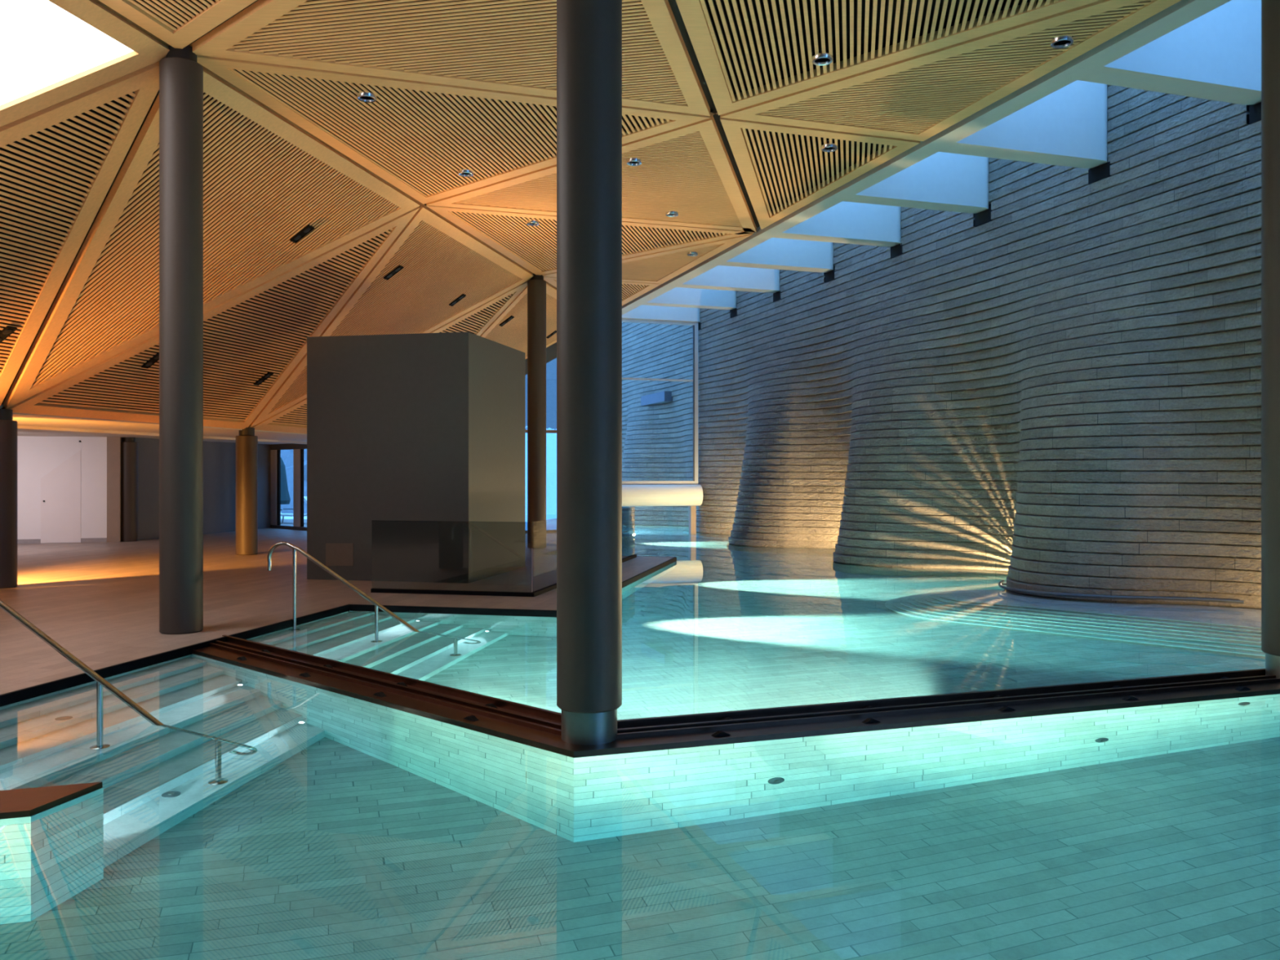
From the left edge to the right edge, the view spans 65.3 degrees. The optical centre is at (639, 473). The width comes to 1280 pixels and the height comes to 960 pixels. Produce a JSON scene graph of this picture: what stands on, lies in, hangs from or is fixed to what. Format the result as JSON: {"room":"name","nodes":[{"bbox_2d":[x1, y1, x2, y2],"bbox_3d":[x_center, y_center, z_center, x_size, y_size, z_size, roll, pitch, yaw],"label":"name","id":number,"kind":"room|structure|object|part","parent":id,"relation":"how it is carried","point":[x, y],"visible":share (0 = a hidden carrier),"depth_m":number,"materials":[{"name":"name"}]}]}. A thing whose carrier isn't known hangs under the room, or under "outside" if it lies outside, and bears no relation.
{"room":"spa","nodes":[
{"label":"spa","id":0,"kind":"room"},
{"bbox_2d":[17,435,106,543],"bbox_3d":[-17.887,0.335,20.991,12.000,2.470,0.200,0,0,-18],"label":"wall","id":1,"kind":"structure","parent":0,"point":[37,455],"depth_m":22.45,"materials":[{"name":"white paint"}]},
{"bbox_2d":[40,449,80,542],"bbox_3d":[-13.023,0.514,22.444,0.798,2.093,0.042,0,0,-18],"label":"door","id":2,"kind":"structure","parent":1,"relation":"in","point":[60,488],"depth_m":22.46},
{"bbox_2d":[17,537,106,543],"bbox_3d":[-17.856,1.520,20.894,12.000,0.100,0.020,0,0,-18],"label":"baseboard","id":3,"kind":"structure","parent":1,"relation":"attached to","point":[82,540],"depth_m":22.58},
{"bbox_2d":[106,436,120,542],"bbox_3d":[-12.040,0.335,22.849,0.270,2.470,0.120,0,0,-18],"label":"trim","id":4,"kind":"structure","parent":1,"relation":"attached to","point":[113,443],"depth_m":22.79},
{"bbox_2d":[0,61,159,405],"bbox_3d":[-7.306,-2.547,10.947,5.458,3.402,5.590,0,0,0],"label":"ceiling panel","id":5,"kind":"object","parent":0,"point":[60,162],"visible":1,"depth_m":10.58,"materials":[{"name":"brown wood"}]},
{"bbox_2d":[0,325,17,342],"bbox_3d":[-7.838,-1.716,12.240,0.354,0.284,0.140,0,0,12],"label":"ceiling light","id":6,"kind":"object","parent":5,"relation":"attached to","point":[6,331],"visible":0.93,"depth_m":12.23,"materials":[{"name":"black metal"}]},
{"bbox_2d":[0,0,169,126],"bbox_3d":[-7.292,-2.543,7.123,5.430,3.351,5.585,0,0,0],"label":"ceiling light","id":7,"kind":"object","parent":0,"point":[52,52],"visible":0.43,"depth_m":9.17,"materials":[{"name":"white plastic"}]},
{"bbox_2d":[0,0,133,105],"bbox_3d":[-7.210,-2.621,7.164,4.736,2.904,4.871,0,0,0],"label":"diffuser","id":8,"kind":"object","parent":7,"relation":"attached to","point":[52,52],"depth_m":9.10,"materials":[{"name":"white plastic"}]},
{"bbox_2d":[0,404,306,444],"bbox_3d":[-15.449,-0.955,13.068,12.739,0.250,41.615,0,0,12],"label":"ceiling","id":9,"kind":"structure","parent":0,"point":[22,419],"depth_m":18.69,"materials":[{"name":"paint"}]},
{"bbox_2d":[17,425,306,444],"bbox_3d":[-12.086,-0.810,11.527,0.280,0.060,40.000,0,0,12],"label":"trim","id":10,"kind":"structure","parent":9,"relation":"attached to","point":[19,427],"depth_m":19.61,"materials":[{"name":"paint"}]},
{"bbox_2d":[98,0,256,48],"bbox_3d":[-3.024,-4.260,7.118,5.430,0.200,5.585,0,0,0],"label":"ceiling panel","id":11,"kind":"object","parent":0,"point":[177,23],"visible":1,"depth_m":9.07,"materials":[{"name":"brown wood"}]},
{"bbox_2d":[120,437,270,540],"bbox_3d":[-11.354,0.335,25.889,0.250,2.470,5.830,0,0,12],"label":"wall","id":12,"kind":"structure","parent":0,"point":[219,457],"depth_m":26.18,"materials":[{"name":"paint"}]},
{"bbox_2d":[270,443,306,530],"bbox_3d":[-8.589,0.370,26.948,5.960,2.400,0.140,0,0,42],"label":"window","id":13,"kind":"structure","parent":12,"relation":"in","point":[275,449],"depth_m":27.96,"materials":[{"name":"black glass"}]},
{"bbox_2d":[0,62,421,408],"bbox_3d":[-6.117,-2.583,12.709,5.454,3.431,5.585,0,0,0],"label":"ceiling panel","id":14,"kind":"object","parent":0,"point":[267,178],"visible":0.88,"depth_m":12.91,"materials":[{"name":"brown wood"}]},
{"bbox_2d":[289,223,315,243],"bbox_3d":[-4.819,-3.432,14.188,0.354,0.284,0.140,0,0,12],"label":"ceiling light","id":15,"kind":"object","parent":14,"relation":"attached to","point":[304,231],"visible":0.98,"depth_m":14.17,"materials":[{"name":"black metal"}]},
{"bbox_2d":[2,203,421,429],"bbox_3d":[-6.119,-2.554,16.529,5.458,3.414,5.585,0,0,0],"label":"ceiling panel","id":16,"kind":"object","parent":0,"point":[267,326],"visible":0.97,"depth_m":15.79,"materials":[{"name":"brown wood"}]},
{"bbox_2d":[140,351,159,368],"bbox_3d":[-7.278,-1.714,14.889,0.354,0.284,0.140,0,0,12],"label":"ceiling light","id":17,"kind":"object","parent":16,"relation":"attached to","point":[155,358],"visible":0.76,"depth_m":14.86,"materials":[{"name":"black metal"}]},
{"bbox_2d":[252,371,273,385],"bbox_3d":[-6.691,-1.707,17.697,0.354,0.284,0.140,0,0,12],"label":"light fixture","id":18,"kind":"object","parent":16,"relation":"attached to","point":[268,374],"visible":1,"depth_m":17.67,"materials":[{"name":"black metal"}]},
{"bbox_2d":[0,519,674,694],"bbox_3d":[-14.641,2.320,15.891,28.750,1.500,37.000,0,0,12],"label":"floor","id":19,"kind":"structure","parent":0,"point":[99,602],"depth_m":12.91,"materials":[{"name":"stone"}]},
{"bbox_2d":[0,408,17,588],"bbox_3d":[-8.796,0.345,13.732,0.397,2.450,0.397,0,0,0],"label":"column","id":20,"kind":"structure","parent":19,"relation":"on","point":[8,427],"depth_m":13.63,"materials":[{"name":"grey metal"}]},
{"bbox_2d":[120,437,137,541],"bbox_3d":[-11.852,0.345,23.137,0.397,2.450,0.397,0,0,0],"label":"column","id":21,"kind":"structure","parent":19,"relation":"on","point":[129,446],"depth_m":22.97,"materials":[{"name":"black metal"}]},
{"bbox_2d":[159,44,203,634],"bbox_3d":[-4.552,-1.320,9.911,0.397,5.780,0.397,0,0,0],"label":"column","id":22,"kind":"structure","parent":19,"relation":"on","point":[180,76],"depth_m":9.75,"materials":[{"name":"grey metal"}]},
{"bbox_2d":[235,427,257,555],"bbox_3d":[-7.609,0.345,19.317,0.397,2.450,0.397,0,0,0],"label":"column","id":23,"kind":"structure","parent":19,"relation":"on","point":[246,443],"depth_m":19.16,"materials":[{"name":"grey metal"}]},
{"bbox_2d":[0,554,676,706],"bbox_3d":[-2.181,1.619,11.674,2.680,0.102,15.030,0,0,12],"label":"trim","id":24,"kind":"structure","parent":19,"relation":"attached to","point":[38,690],"depth_m":10.17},
{"bbox_2d":[306,332,524,582],"bbox_3d":[-3.429,-0.225,15.756,2.540,3.590,2.542,0,0,12],"label":"box","id":25,"kind":"object","parent":19,"relation":"on","point":[423,434],"visible":0.91,"depth_m":14.58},
{"bbox_2d":[370,506,636,596],"bbox_3d":[-1.804,1.095,15.923,2.250,0.950,6.160,0,0,12],"label":"glass balustrade","id":26,"kind":"object","parent":19,"relation":"on","point":[539,592],"visible":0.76,"depth_m":12.94,"materials":[{"name":"glass"}]},
{"bbox_2d":[527,273,546,548],"bbox_3d":[-2.178,-1.320,21.081,0.397,5.780,0.397,0,0,0],"label":"column","id":27,"kind":"structure","parent":19,"relation":"on","point":[536,285],"depth_m":20.91,"materials":[{"name":"grey metal"}]},
{"bbox_2d":[248,280,528,433],"bbox_3d":[-5.671,-2.554,22.524,5.710,3.414,4.878,0,0,-18],"label":"ceiling panel","id":28,"kind":"object","parent":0,"point":[293,419],"visible":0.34,"depth_m":20.87,"materials":[{"name":"brown wood"}]},
{"bbox_2d":[248,203,533,427],"bbox_3d":[-4.918,-2.583,18.294,5.430,3.431,5.585,0,0,0],"label":"ceiling panel","id":29,"kind":"object","parent":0,"point":[442,261],"visible":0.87,"depth_m":18.23,"materials":[{"name":"brown wood"}]},
{"bbox_2d":[383,265,404,279],"bbox_3d":[-4.209,-3.443,16.976,0.354,0.284,0.140,0,0,12],"label":"ceiling light","id":30,"kind":"object","parent":29,"relation":"attached to","point":[393,273],"visible":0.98,"depth_m":16.96,"materials":[{"name":"black metal"}]},
{"bbox_2d":[448,293,466,306],"bbox_3d":[-3.619,-3.450,19.701,0.354,0.284,0.140,0,0,12],"label":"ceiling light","id":31,"kind":"object","parent":29,"relation":"attached to","point":[460,297],"visible":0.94,"depth_m":19.68,"materials":[{"name":"black metal"}]},
{"bbox_2d":[188,0,715,115],"bbox_3d":[-1.837,-4.260,8.883,5.430,0.200,5.585,0,0,0],"label":"ceiling panel","id":32,"kind":"object","parent":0,"point":[508,46],"visible":0.92,"depth_m":9.69,"materials":[{"name":"brown wood"}]},
{"bbox_2d":[196,54,714,204],"bbox_3d":[-1.837,-4.260,12.703,5.430,0.200,5.585,0,0,0],"label":"ceiling panel","id":33,"kind":"object","parent":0,"point":[416,136],"visible":0.8,"depth_m":11.88,"materials":[{"name":"brown wood"}]},
{"bbox_2d":[356,89,376,102],"bbox_3d":[-3.018,-4.187,11.034,0.210,0.106,0.210,0,0,0],"label":"recessed light","id":34,"kind":"object","parent":33,"relation":"attached to","point":[363,96],"visible":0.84,"depth_m":11.00,"materials":[{"name":"silver metal"}]},
{"bbox_2d":[457,167,473,177],"bbox_3d":[-2.408,-4.187,13.822,0.210,0.106,0.210,0,0,0],"label":"recessed light","id":35,"kind":"object","parent":33,"relation":"attached to","point":[467,173],"visible":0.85,"depth_m":13.77,"materials":[{"name":"silver metal"}]},
{"bbox_2d":[480,281,556,359],"bbox_3d":[-3.710,-2.605,23.841,5.356,3.385,5.509,0,0,0],"label":"ceiling panel","id":36,"kind":"object","parent":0,"point":[513,334],"visible":0.23,"depth_m":23.10,"materials":[{"name":"brown wood"}]},
{"bbox_2d":[498,315,514,326],"bbox_3d":[-3.019,-3.457,22.476,0.354,0.284,0.140,0,0,12],"label":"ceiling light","id":37,"kind":"object","parent":36,"relation":"attached to","point":[511,317],"visible":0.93,"depth_m":22.44,"materials":[{"name":"black metal"}]},
{"bbox_2d":[546,330,556,338],"bbox_3d":[-2.260,-3.555,25.345,0.305,0.250,0.120,0,0,12],"label":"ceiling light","id":38,"kind":"object","parent":36,"relation":"attached to","point":[554,331],"visible":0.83,"depth_m":25.31,"materials":[{"name":"black metal"}]},
{"bbox_2d":[425,203,754,275],"bbox_3d":[-0.663,-4.260,18.289,5.404,0.200,5.585,0,0,0],"label":"ceiling panel","id":39,"kind":"object","parent":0,"point":[534,248],"visible":0.66,"depth_m":17.50,"materials":[{"name":"brown wood"}]},
{"bbox_2d":[526,218,538,226],"bbox_3d":[-1.780,-4.187,16.575,0.210,0.106,0.210,0,0,0],"label":"recessed light","id":40,"kind":"object","parent":39,"relation":"attached to","point":[532,223],"visible":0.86,"depth_m":16.52,"materials":[{"name":"silver metal"}]},
{"bbox_2d":[426,108,759,231],"bbox_3d":[-0.656,-4.260,14.463,5.419,0.200,5.577,0,0,0],"label":"ceiling panel","id":41,"kind":"object","parent":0,"point":[691,171],"visible":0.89,"depth_m":14.59,"materials":[{"name":"brown wood"}]},
{"bbox_2d":[626,157,641,165],"bbox_3d":[-0.080,-4.187,13.323,0.210,0.106,0.210,0,0,0],"label":"recessed light","id":42,"kind":"object","parent":41,"relation":"attached to","point":[632,161],"visible":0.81,"depth_m":13.29,"materials":[{"name":"silver metal"}]},
{"bbox_2d":[665,211,678,217],"bbox_3d":[0.512,-4.187,15.992,0.210,0.106,0.210,0,0,0],"label":"recessed light","id":43,"kind":"object","parent":41,"relation":"attached to","point":[671,214],"visible":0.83,"depth_m":15.95,"materials":[{"name":"silver metal"}]},
{"bbox_2d":[543,276,661,305],"bbox_3d":[-0.834,-4.260,23.837,2.689,0.200,5.512,0,0,0],"label":"ceiling panel","id":44,"kind":"object","parent":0,"point":[631,291],"visible":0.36,"depth_m":22.48,"materials":[{"name":"brown wood"}]},
{"bbox_2d":[542,233,752,284],"bbox_3d":[0.742,-4.260,20.099,5.654,0.200,2.448,0,0,42],"label":"ceiling panel","id":45,"kind":"object","parent":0,"point":[660,267],"visible":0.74,"depth_m":19.70,"materials":[{"name":"brown wood"}]},
{"bbox_2d":[686,251,697,256],"bbox_3d":[0.992,-4.187,18.908,0.210,0.106,0.210,0,0,0],"label":"recessed light","id":46,"kind":"object","parent":45,"relation":"attached to","point":[692,253],"visible":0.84,"depth_m":18.87,"materials":[{"name":"silver metal"}]},
{"bbox_2d":[715,110,919,229],"bbox_3d":[2.223,-4.260,14.440,2.689,0.200,5.530,0,0,0],"label":"ceiling panel","id":47,"kind":"object","parent":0,"point":[782,169],"visible":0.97,"depth_m":13.44,"materials":[{"name":"brown wood"}]},
{"bbox_2d":[821,140,837,151],"bbox_3d":[2.419,-4.187,12.748,0.210,0.106,0.210,0,0,0],"label":"recessed light","id":48,"kind":"object","parent":47,"relation":"attached to","point":[832,147],"visible":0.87,"depth_m":12.70,"materials":[{"name":"silver metal"}]},
{"bbox_2d":[673,0,1099,115],"bbox_3d":[2.393,-4.260,8.883,5.404,0.200,5.585,0,0,0],"label":"ceiling panel","id":49,"kind":"object","parent":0,"point":[747,53],"visible":1,"depth_m":9.58,"materials":[{"name":"brown wood"}]},
{"bbox_2d":[811,49,832,65],"bbox_3d":[1.831,-4.187,10.024,0.210,0.106,0.210,0,0,0],"label":"recessed light","id":50,"kind":"object","parent":49,"relation":"attached to","point":[821,59],"visible":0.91,"depth_m":9.99,"materials":[{"name":"silver metal"}]},
{"bbox_2d":[622,0,1231,315],"bbox_3d":[3.766,-4.885,12.711,0.300,1.450,29.850,0,0,-18],"label":"trim","id":51,"kind":"structure","parent":0,"point":[1182,12],"depth_m":11.74,"materials":[{"name":"paint"}]},
{"bbox_2d":[622,84,1261,608],"bbox_3d":[4.021,-1.682,20.233,2.161,9.362,44.003,0,0,-18],"label":"wall","id":52,"kind":"structure","parent":0,"point":[1059,392],"depth_m":14.73,"materials":[{"name":"stone"}]},
{"bbox_2d":[640,391,672,405],"bbox_3d":[0.618,-2.312,31.016,0.500,0.303,2.282,0,0,-18],"label":"stone lintel","id":53,"kind":"object","parent":52,"relation":"attached to","point":[663,397],"visible":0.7,"depth_m":30.54,"materials":[{"name":"stone"}]},
{"bbox_2d":[622,318,697,533],"bbox_3d":[0.369,-0.810,27.100,2.550,6.700,0.160,0,0,-18],"label":"window","id":54,"kind":"structure","parent":52,"relation":"in","point":[692,509],"depth_m":27.41,"materials":[{"name":"grey metal"}]},
{"bbox_2d":[622,484,702,506],"bbox_3d":[0.474,0.600,27.002,2.490,0.580,0.391,0,0,-18],"label":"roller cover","id":55,"kind":"object","parent":54,"relation":"attached to","point":[632,495],"visible":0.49,"depth_m":26.89,"materials":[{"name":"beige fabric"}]},
{"bbox_2d":[622,305,702,330],"bbox_3d":[0.593,-4.780,27.244,2.645,1.660,0.385,0,0,-18],"label":"roof beam","id":56,"kind":"structure","parent":52,"relation":"attached to","point":[642,312],"depth_m":27.09,"materials":[{"name":"paint"}]},
{"bbox_2d":[641,287,737,318],"bbox_3d":[1.357,-4.780,24.893,2.645,1.660,0.385,0,0,-18],"label":"roof beam","id":57,"kind":"structure","parent":52,"relation":"attached to","point":[677,296],"depth_m":24.77,"materials":[{"name":"paint"}]},
{"bbox_2d":[676,265,782,302],"bbox_3d":[2.121,-4.780,22.541,2.645,1.660,0.385,0,0,-18],"label":"roof beam","id":58,"kind":"structure","parent":52,"relation":"attached to","point":[720,277],"depth_m":22.41,"materials":[{"name":"paint"}]},
{"bbox_2d":[719,237,836,282],"bbox_3d":[2.885,-4.780,20.190,2.645,1.660,0.385,0,0,-18],"label":"roof beam","id":59,"kind":"structure","parent":52,"relation":"attached to","point":[774,253],"depth_m":20.07,"materials":[{"name":"paint"}]},
{"bbox_2d":[773,200,904,258],"bbox_3d":[3.649,-4.780,17.838,2.645,1.660,0.385,0,0,-18],"label":"roof beam","id":60,"kind":"structure","parent":52,"relation":"attached to","point":[844,222],"depth_m":17.73,"materials":[{"name":"paint"}]},
{"bbox_2d":[843,151,991,226],"bbox_3d":[4.413,-4.780,15.487,2.645,1.660,0.385,0,0,-18],"label":"roof beam","id":61,"kind":"structure","parent":52,"relation":"attached to","point":[942,180],"depth_m":15.39,"materials":[{"name":"paint"}]},
{"bbox_2d":[938,80,1112,184],"bbox_3d":[5.177,-4.780,13.135,2.645,1.660,0.385,0,0,-18],"label":"roof beam","id":62,"kind":"structure","parent":52,"relation":"attached to","point":[1067,126],"depth_m":13.07,"materials":[{"name":"paint"}]},
{"bbox_2d":[998,579,1244,604],"bbox_3d":[5.952,1.570,13.039,1.010,0.038,3.176,0,0,-41],"label":"grab rail","id":63,"kind":"object","parent":52,"relation":"attached to","point":[1001,584],"visible":0.99,"depth_m":12.62,"materials":[{"name":"metal"}]},
{"bbox_2d":[1077,0,1261,124],"bbox_3d":[5.941,-4.780,10.784,2.645,1.660,0.385,0,0,-18],"label":"roof beam","id":64,"kind":"structure","parent":52,"relation":"attached to","point":[1216,55],"depth_m":10.66,"materials":[{"name":"paint"}]},
{"bbox_2d":[716,0,1181,141],"bbox_3d":[3.798,-4.260,10.693,5.654,0.200,2.448,0,0,42],"label":"ceiling panel","id":65,"kind":"object","parent":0,"point":[918,97],"visible":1,"depth_m":10.62,"materials":[{"name":"brown wood"}]},
{"bbox_2d":[1050,35,1074,48],"bbox_3d":[4.065,-4.187,9.616,0.210,0.106,0.210,0,0,0],"label":"recessed light","id":66,"kind":"object","parent":65,"relation":"attached to","point":[1061,42],"visible":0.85,"depth_m":9.60,"materials":[{"name":"silver metal"}]},
{"bbox_3d":[0.869,3.070,18.530,30.263,0.200,47.060,0,0,0],"label":"floor","id":67,"kind":"structure","parent":0,"visible":0},
{"bbox_2d":[0,653,1279,959],"bbox_3d":[1.000,2.345,2.830,27.000,1.410,12.659,0,0,0],"label":"pool water","id":68,"kind":"object","parent":67,"relation":"in","point":[266,816],"visible":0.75,"depth_m":4.43,"materials":[{"name":"teal liquid"}]},
{"bbox_2d":[245,513,1265,719],"bbox_3d":[-1.545,2.345,23.444,13.249,1.410,33.453,0,0,-18],"label":"pool water","id":69,"kind":"object","parent":67,"relation":"in","point":[723,626],"visible":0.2,"depth_m":10.04,"materials":[{"name":"teal liquid"}]},
{"bbox_3d":[-3.733,2.398,6.783,2.699,1.184,4.629,0,0,0],"label":"steps","id":70,"kind":"structure","parent":67,"relation":"on","visible":0},
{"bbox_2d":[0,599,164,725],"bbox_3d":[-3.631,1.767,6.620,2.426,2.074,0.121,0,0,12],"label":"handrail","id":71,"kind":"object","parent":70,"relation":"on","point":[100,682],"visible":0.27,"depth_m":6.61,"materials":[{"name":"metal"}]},
{"bbox_3d":[-3.574,1.836,6.607,0.038,0.938,0.038,0,0,0],"label":"post","id":72,"kind":"part","parent":71,"relation":"part of","materials":[{"name":"metal"}]},
{"bbox_3d":[-2.758,2.398,10.031,2.449,1.184,3.871,0,0,0],"label":"steps","id":73,"kind":"structure","parent":67,"relation":"on","visible":0},
{"bbox_2d":[266,541,419,631],"bbox_3d":[-2.813,1.767,10.464,2.426,2.074,0.121,0,0,12],"label":"handrail","id":74,"kind":"object","parent":73,"relation":"on","point":[295,548],"visible":0.43,"depth_m":10.58,"materials":[{"name":"metal"}]},
{"bbox_3d":[-3.687,1.292,10.649,0.038,1.028,0.038,0,0,0],"label":"post","id":75,"kind":"part","parent":74,"relation":"part of","materials":[{"name":"metal"}]},
{"bbox_3d":[-2.757,1.836,10.452,0.038,0.938,0.038,0,0,0],"label":"post","id":76,"kind":"part","parent":74,"relation":"part of","materials":[{"name":"metal"}]},
{"bbox_3d":[-2.203,2.330,7.715,3.875,1.380,3.927,0,0,0],"label":"wall","id":77,"kind":"structure","parent":0,"visible":0},
{"bbox_2d":[191,635,581,757],"bbox_3d":[-2.203,1.603,7.715,5.336,0.075,0.480,0,0,42],"label":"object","id":78,"kind":"structure","parent":77,"relation":"on","point":[527,725],"depth_m":7.24,"materials":[{"name":"brown wood"}]},
{"bbox_3d":[-2.206,1.599,7.701,5.074,0.027,0.025,0,0,42],"label":"rail","id":79,"kind":"part","parent":78,"relation":"part of","materials":[{"name":"brown wood"}]},
{"bbox_3d":[-2.188,1.595,7.788,5.077,0.034,0.030,0,0,42],"label":"rail","id":80,"kind":"part","parent":78,"relation":"part of","materials":[{"name":"brown wood"}]},
{"bbox_2d":[556,0,622,745],"bbox_3d":[-0.309,-1.295,6.090,0.397,5.830,0.397,0,0,0],"label":"column","id":81,"kind":"structure","parent":78,"relation":"on","point":[589,32],"depth_m":5.92,"materials":[{"name":"metal"}]},
{"bbox_3d":[4.717,2.330,7.660,10.196,1.380,3.818,0,0,0],"label":"wall","id":82,"kind":"structure","parent":0,"visible":0},
{"bbox_2d":[573,668,1279,758],"bbox_3d":[4.717,1.603,7.660,10.877,0.075,0.480,0,0,-18],"label":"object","id":83,"kind":"structure","parent":82,"relation":"on","point":[707,729],"depth_m":6.71,"materials":[{"name":"brown wood"}]},
{"bbox_3d":[4.733,1.595,7.733,10.617,0.034,0.030,0,0,-18],"label":"rail","id":84,"kind":"part","parent":83,"relation":"part of","materials":[{"name":"brown metal"}]},
{"bbox_3d":[4.714,1.599,7.646,10.614,0.027,0.025,0,0,-18],"label":"rail","id":85,"kind":"part","parent":83,"relation":"part of","materials":[{"name":"brown metal"}]},
{"bbox_2d":[1261,0,1279,678],"bbox_3d":[5.122,-1.295,7.854,0.397,5.830,0.397,0,0,0],"label":"column","id":86,"kind":"structure","parent":83,"relation":"on","point":[1270,9],"depth_m":7.81,"materials":[{"name":"metal"}]},
{"bbox_3d":[-5.708,2.330,4.063,5.816,1.380,2.294,0,0,0],"label":"wall","id":87,"kind":"structure","parent":0,"visible":0},
{"bbox_2d":[0,782,102,819],"bbox_3d":[-5.711,1.615,4.063,6.236,0.050,0.384,0,0,-18],"label":"sill","id":88,"kind":"structure","parent":87,"relation":"on","point":[20,802],"depth_m":4.96,"materials":[{"name":"brown wood"}]},
{"label":"outside","id":89,"kind":"structure","parent":0,"visible":0},
{"bbox_2d":[280,515,306,519],"bbox_3d":[-58.017,1.800,57.853,110.299,0.280,115.884,0,0,0],"label":"floor","id":90,"kind":"structure","parent":89,"point":[304,517],"depth_m":37.13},
{"bbox_2d":[280,457,290,504],"bbox_3d":[-11.900,0.500,33.000,0.680,2.320,0.680,0,0,0],"label":"parasol","id":91,"kind":"object","parent":90,"relation":"on","point":[285,496],"visible":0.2,"depth_m":32.86,"materials":[{"name":"blue fabric"}]},
{"bbox_2d":[280,448,306,513],"bbox_3d":[-17.000,-1.051,41.010,16.385,6.057,6.371,0,0,0],"label":"bank","id":92,"kind":"object","parent":90,"relation":"on","point":[286,455],"visible":0.02,"depth_m":40.18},
{"bbox_2d":[280,508,306,522],"bbox_3d":[-11.271,1.192,31.480,1.800,0.944,0.720,0,0,20],"label":"sun lounger","id":93,"kind":"object","parent":90,"relation":"on","point":[282,515],"visible":0.23,"depth_m":31.12,"materials":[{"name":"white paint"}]},
{"bbox_3d":[-11.013,1.310,31.386,1.250,0.060,0.640,0,0,20],"label":"seat","id":94,"kind":"part","parent":93,"relation":"part of","materials":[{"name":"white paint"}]},
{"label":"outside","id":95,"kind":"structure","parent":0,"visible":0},
{"bbox_2d":[524,342,556,533],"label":"window","id":96,"kind":"structure","parent":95,"point":[551,366],"depth_m":68.83,"materials":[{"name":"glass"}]}
]}

